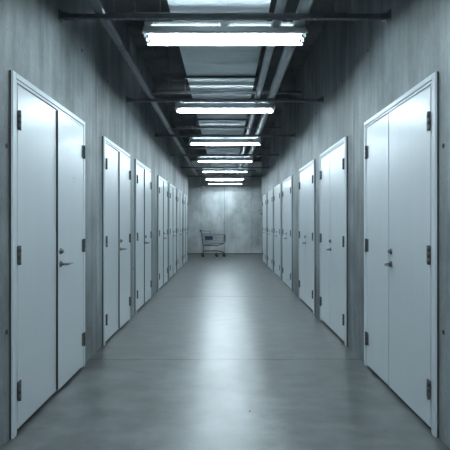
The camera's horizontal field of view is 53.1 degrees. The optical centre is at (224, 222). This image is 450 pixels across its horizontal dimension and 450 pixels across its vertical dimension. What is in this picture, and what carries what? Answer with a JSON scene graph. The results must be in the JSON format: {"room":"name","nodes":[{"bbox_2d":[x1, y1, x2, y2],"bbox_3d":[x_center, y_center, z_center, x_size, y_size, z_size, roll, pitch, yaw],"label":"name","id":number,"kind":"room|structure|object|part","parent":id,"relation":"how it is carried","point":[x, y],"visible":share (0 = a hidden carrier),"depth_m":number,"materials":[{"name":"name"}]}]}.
{"room":"storage facility corridor","nodes":[
{"label":"storage facility corridor","id":0,"kind":"room"},
{"bbox_2d":[0,0,187,447],"bbox_3d":[-1.579,-0.720,6.475,0.302,4.310,21.950,0,0,0],"label":"wall","id":1,"kind":"structure","parent":0,"point":[77,64],"depth_m":4.79,"materials":[{"name":"concrete"}]},
{"bbox_2d":[9,70,85,439],"bbox_3d":[-1.431,0.211,3.755,0.199,2.448,1.547,0,0,0],"label":"door","id":2,"kind":"structure","parent":1,"relation":"in","point":[47,147],"depth_m":3.48,"materials":[{"name":"paint"}]},
{"bbox_3d":[-1.365,0.350,3.874,0.068,0.054,0.152,0,0,0],"label":"lever handle","id":3,"kind":"part","parent":2,"relation":"part of","materials":[{"name":"metal"}]},
{"bbox_2d":[102,136,130,345],"bbox_3d":[-1.431,0.211,5.960,0.199,2.448,1.431,0,0,0],"label":"door","id":4,"kind":"structure","parent":1,"relation":"in","point":[116,173],"depth_m":5.75,"materials":[{"name":"paint"}]},
{"bbox_2d":[135,159,151,313],"bbox_3d":[-1.431,0.211,7.840,0.199,2.448,1.431,0,0,0],"label":"door","id":5,"kind":"structure","parent":1,"relation":"in","point":[143,184],"depth_m":7.71,"materials":[{"name":"paint"}]},
{"bbox_2d":[158,175,167,290],"bbox_3d":[-1.431,0.211,10.260,0.199,2.448,1.439,0,0,0],"label":"door","id":6,"kind":"structure","parent":1,"relation":"in","point":[162,183],"depth_m":10.17,"materials":[{"name":"paint"}]},
{"bbox_2d":[169,183,176,278],"bbox_3d":[-1.431,0.211,12.160,0.199,2.448,1.470,0,0,0],"label":"door","id":7,"kind":"structure","parent":1,"relation":"in","point":[172,190],"depth_m":12.11,"materials":[{"name":"paint"}]},
{"bbox_2d":[177,189,182,270],"bbox_3d":[-1.431,0.211,14.050,0.199,2.448,1.470,0,0,0],"label":"door","id":8,"kind":"structure","parent":1,"relation":"in","point":[179,193],"depth_m":13.97,"materials":[{"name":"paint"}]},
{"bbox_2d":[183,193,187,264],"bbox_3d":[-1.431,0.211,16.080,0.199,2.448,1.454,0,0,0],"label":"door","id":9,"kind":"structure","parent":1,"relation":"in","point":[185,203],"depth_m":16.09,"materials":[{"name":"paint"}]},
{"bbox_2d":[59,9,390,21],"bbox_3d":[0.000,-1.798,3.900,2.859,0.090,0.056,0,0,0],"label":"channel","id":10,"kind":"object","parent":1,"relation":"attached to","point":[62,16],"visible":1,"depth_m":3.88,"materials":[{"name":"metal"}]},
{"bbox_2d":[126,96,323,102],"bbox_3d":[0.000,-1.798,6.550,2.859,0.090,0.056,0,0,0],"label":"channel","id":11,"kind":"object","parent":1,"relation":"attached to","point":[128,99],"visible":1,"depth_m":6.53,"materials":[{"name":"metal"}]},
{"bbox_2d":[155,133,294,137],"bbox_3d":[0.000,-1.798,9.200,2.859,0.090,0.056,0,0,0],"label":"channel","id":12,"kind":"object","parent":1,"relation":"attached to","point":[156,135],"visible":1,"depth_m":9.18,"materials":[{"name":"metal"}]},
{"bbox_2d":[171,153,278,155],"bbox_3d":[0.000,-1.798,11.850,2.859,0.090,0.056,0,0,0],"label":"channel","id":13,"kind":"object","parent":1,"relation":"attached to","point":[171,153],"visible":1,"depth_m":11.83,"materials":[{"name":"metal"}]},
{"bbox_2d":[181,167,268,167],"bbox_3d":[0.000,-1.798,14.500,2.859,0.090,0.056,0,0,0],"label":"channel","id":14,"kind":"object","parent":1,"relation":"attached to","point":[181,167],"visible":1,"depth_m":14.48,"materials":[{"name":"metal"}]},
{"bbox_2d":[187,175,262,176],"bbox_3d":[0.000,-1.798,17.150,2.859,0.090,0.056,0,0,0],"label":"channel","id":15,"kind":"object","parent":1,"relation":"attached to","point":[187,175],"visible":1,"depth_m":17.13,"materials":[{"name":"metal"}]},
{"bbox_2d":[0,254,449,449],"bbox_3d":[0.000,1.545,8.200,14.400,0.220,25.800,0,0,0],"label":"floor","id":16,"kind":"structure","parent":0,"point":[225,338],"depth_m":4.05,"materials":[{"name":"concrete"}]},
{"bbox_2d":[200,230,225,256],"bbox_3d":[-0.526,0.865,19.194,1.097,1.140,0.550,0,0,-4],"label":"shopping cart","id":17,"kind":"object","parent":16,"relation":"on","point":[208,237],"visible":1,"depth_m":19.01,"materials":[{"name":"metal"}]},
{"bbox_3d":[-0.694,0.652,19.182,0.330,0.205,0.550,0,0,-4],"label":"panel","id":18,"kind":"part","parent":17,"relation":"part of","materials":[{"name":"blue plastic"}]},
{"bbox_2d":[202,234,224,244],"bbox_3d":[-0.505,0.700,19.195,0.994,0.491,0.544,0,0,-4],"label":"wire basket","id":19,"kind":"object","parent":17,"relation":"on","point":[208,237],"depth_m":18.99,"materials":[{"name":"grey metal"}]},
{"bbox_2d":[114,0,335,160],"bbox_3d":[0.000,-3.000,8.200,14.400,0.250,25.800,0,0,0],"label":"ceiling","id":20,"kind":"structure","parent":0,"point":[155,58],"depth_m":8.06,"materials":[{"name":"concrete"}]},
{"bbox_2d":[142,0,307,45],"bbox_3d":[0.000,-2.299,4.240,1.518,1.150,0.284,0,0,0],"label":"ceiling light","id":21,"kind":"object","parent":20,"relation":"hanging from","point":[156,33],"visible":0.98,"depth_m":4.21,"materials":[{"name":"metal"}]},
{"bbox_2d":[175,46,274,112],"bbox_3d":[0.000,-2.294,6.890,1.518,1.160,0.284,0,0,0],"label":"ceiling light","id":22,"kind":"object","parent":20,"relation":"hanging from","point":[180,107],"visible":0.68,"depth_m":6.83,"materials":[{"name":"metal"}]},
{"bbox_2d":[189,137,260,144],"bbox_3d":[0.000,-2.272,9.540,1.518,1.206,0.284,0,0,0],"label":"ceiling light","id":23,"kind":"object","parent":20,"relation":"hanging from","point":[192,140],"visible":0.78,"depth_m":9.47,"materials":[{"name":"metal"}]},
{"bbox_2d":[197,145,252,161],"bbox_3d":[0.000,-2.267,12.190,1.518,1.216,0.284,0,0,0],"label":"ceiling light","id":24,"kind":"object","parent":20,"relation":"hanging from","point":[199,158],"visible":0.76,"depth_m":12.14,"materials":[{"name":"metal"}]},
{"bbox_2d":[202,145,247,171],"bbox_3d":[0.000,-2.277,14.840,1.518,1.196,0.284,0,0,0],"label":"ceiling light","id":25,"kind":"object","parent":20,"relation":"hanging from","point":[203,169],"visible":0.79,"depth_m":14.76,"materials":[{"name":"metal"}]},
{"bbox_2d":[205,175,244,179],"bbox_3d":[0.000,-2.279,17.490,1.518,1.190,0.284,0,0,0],"label":"ceiling light","id":26,"kind":"object","parent":20,"relation":"hanging from","point":[206,178],"visible":0.78,"depth_m":17.41,"materials":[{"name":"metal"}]},
{"bbox_2d":[208,180,241,183],"bbox_3d":[0.000,-2.292,19.750,1.518,1.166,0.284,0,0,0],"label":"ceiling light","id":27,"kind":"object","parent":20,"relation":"hanging from","point":[209,181],"visible":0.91,"depth_m":19.68,"materials":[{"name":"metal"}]},
{"bbox_2d":[183,119,268,148],"bbox_3d":[0.020,-2.454,12.450,2.400,0.840,0.041,0,0,0],"label":"hanger","id":28,"kind":"object","parent":20,"relation":"hanging from","point":[192,147],"visible":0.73,"depth_m":12.43,"materials":[{"name":"metal"}]},
{"bbox_2d":[151,46,301,94],"bbox_3d":[0.020,-2.454,7.150,2.400,0.840,0.041,0,0,0],"label":"hanger","id":29,"kind":"object","parent":20,"relation":"hanging from","point":[168,92],"visible":0.78,"depth_m":7.13,"materials":[{"name":"metal"}]},
{"bbox_3d":[-0.900,-2.454,7.150,0.022,0.840,0.026,0,0,0],"label":"threaded rod","id":30,"kind":"part","parent":29,"relation":"part of","materials":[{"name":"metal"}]},
{"bbox_2d":[172,94,280,129],"bbox_3d":[0.020,-2.454,9.800,2.400,0.840,0.041,0,0,0],"label":"hanger","id":31,"kind":"object","parent":20,"relation":"hanging from","point":[183,127],"visible":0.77,"depth_m":9.78,"materials":[{"name":"metal"}]},
{"bbox_2d":[108,0,347,13],"bbox_3d":[0.020,-2.454,4.500,2.400,0.840,0.041,0,0,0],"label":"hanger","id":32,"kind":"object","parent":20,"relation":"hanging from","point":[134,0],"visible":0.29,"depth_m":4.48,"materials":[{"name":"metal"}]},
{"bbox_2d":[167,0,270,172],"bbox_3d":[-0.055,-2.290,7.210,1.040,0.440,23.353,0,0,0],"label":"air duct","id":33,"kind":"object","parent":32,"relation":"on","point":[207,68],"visible":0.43,"depth_m":6.04,"materials":[{"name":"metal"}]},
{"bbox_2d":[188,161,261,252],"bbox_3d":[0.000,-0.720,20.950,14.000,4.310,0.300,0,0,0],"label":"wall","id":34,"kind":"structure","parent":0,"point":[234,211],"depth_m":20.80,"materials":[{"name":"concrete"}]},
{"bbox_2d":[188,253,261,253],"bbox_3d":[0.000,1.417,20.794,13.800,0.035,0.012,0,0,0],"label":"baseboard","id":35,"kind":"structure","parent":34,"relation":"attached to","point":[188,253],"depth_m":20.79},
{"bbox_2d":[262,0,449,447],"bbox_3d":[1.579,-0.720,6.475,0.302,4.310,21.950,0,0,0],"label":"wall","id":36,"kind":"structure","parent":0,"point":[359,68],"depth_m":4.82,"materials":[{"name":"concrete"}]},
{"bbox_2d":[262,193,266,264],"bbox_3d":[1.436,0.211,16.080,0.188,2.448,1.454,0,0,0],"label":"door","id":37,"kind":"structure","parent":36,"relation":"in","point":[264,203],"depth_m":16.06,"materials":[{"name":"paint"}]},
{"bbox_2d":[267,189,272,270],"bbox_3d":[1.436,0.211,14.050,0.188,2.448,1.470,0,0,0],"label":"door","id":38,"kind":"structure","parent":36,"relation":"in","point":[270,193],"depth_m":13.95,"materials":[{"name":"paint"}]},
{"bbox_2d":[274,183,280,278],"bbox_3d":[1.436,0.211,12.160,0.188,2.448,1.470,0,0,0],"label":"door","id":39,"kind":"structure","parent":36,"relation":"in","point":[277,190],"depth_m":12.08,"materials":[{"name":"paint"}]},
{"bbox_2d":[282,175,291,290],"bbox_3d":[1.436,0.211,10.260,0.188,2.448,1.439,0,0,0],"label":"door","id":40,"kind":"structure","parent":36,"relation":"in","point":[287,183],"depth_m":10.15,"materials":[{"name":"paint"}]},
{"bbox_2d":[299,159,314,313],"bbox_3d":[1.436,0.211,7.840,0.188,2.448,1.431,0,0,0],"label":"door","id":41,"kind":"structure","parent":36,"relation":"in","point":[307,172],"depth_m":7.69,"materials":[{"name":"paint"}]},
{"bbox_2d":[320,136,347,345],"bbox_3d":[1.436,0.211,5.960,0.188,2.448,1.431,0,0,0],"label":"door","id":42,"kind":"structure","parent":36,"relation":"in","point":[333,161],"depth_m":5.79,"materials":[{"name":"paint"}]},
{"bbox_2d":[364,71,438,437],"bbox_3d":[1.436,0.211,3.780,0.188,2.448,1.547,0,0,0],"label":"door","id":43,"kind":"structure","parent":36,"relation":"in","point":[401,141],"depth_m":3.56,"materials":[{"name":"paint"}]},
{"bbox_3d":[1.376,0.350,3.769,0.068,0.054,0.152,0,0,0],"label":"lever handle","id":44,"kind":"part","parent":43,"relation":"part of","materials":[{"name":"metal"}]},
{"bbox_3d":[0.000,-0.720,-4.600,3.460,4.310,0.200,0,0,0],"label":"wall","id":45,"kind":"structure","parent":0,"visible":0},
{"bbox_2d":[88,0,197,175],"bbox_3d":[-1.090,-1.853,6.410,0.100,0.100,21.780,0,0,0],"label":"ceiling pipe","id":46,"kind":"object","parent":45,"relation":"attached to","point":[97,5],"visible":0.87,"depth_m":5.13,"materials":[{"name":"grey metal"}]},
{"bbox_2d":[236,0,286,175],"bbox_3d":[0.475,-1.849,7.160,0.092,0.092,23.280,0,0,0],"label":"ceiling pipe","id":47,"kind":"object","parent":45,"relation":"attached to","point":[281,4],"visible":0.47,"depth_m":5.23,"materials":[{"name":"silver metal"}]},
{"bbox_2d":[241,0,313,175],"bbox_3d":[0.685,-1.863,7.160,0.120,0.120,23.280,0,0,0],"label":"ceiling pipe","id":48,"kind":"object","parent":45,"relation":"attached to","point":[304,6],"visible":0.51,"depth_m":5.24,"materials":[{"name":"silver metal"}]}
]}

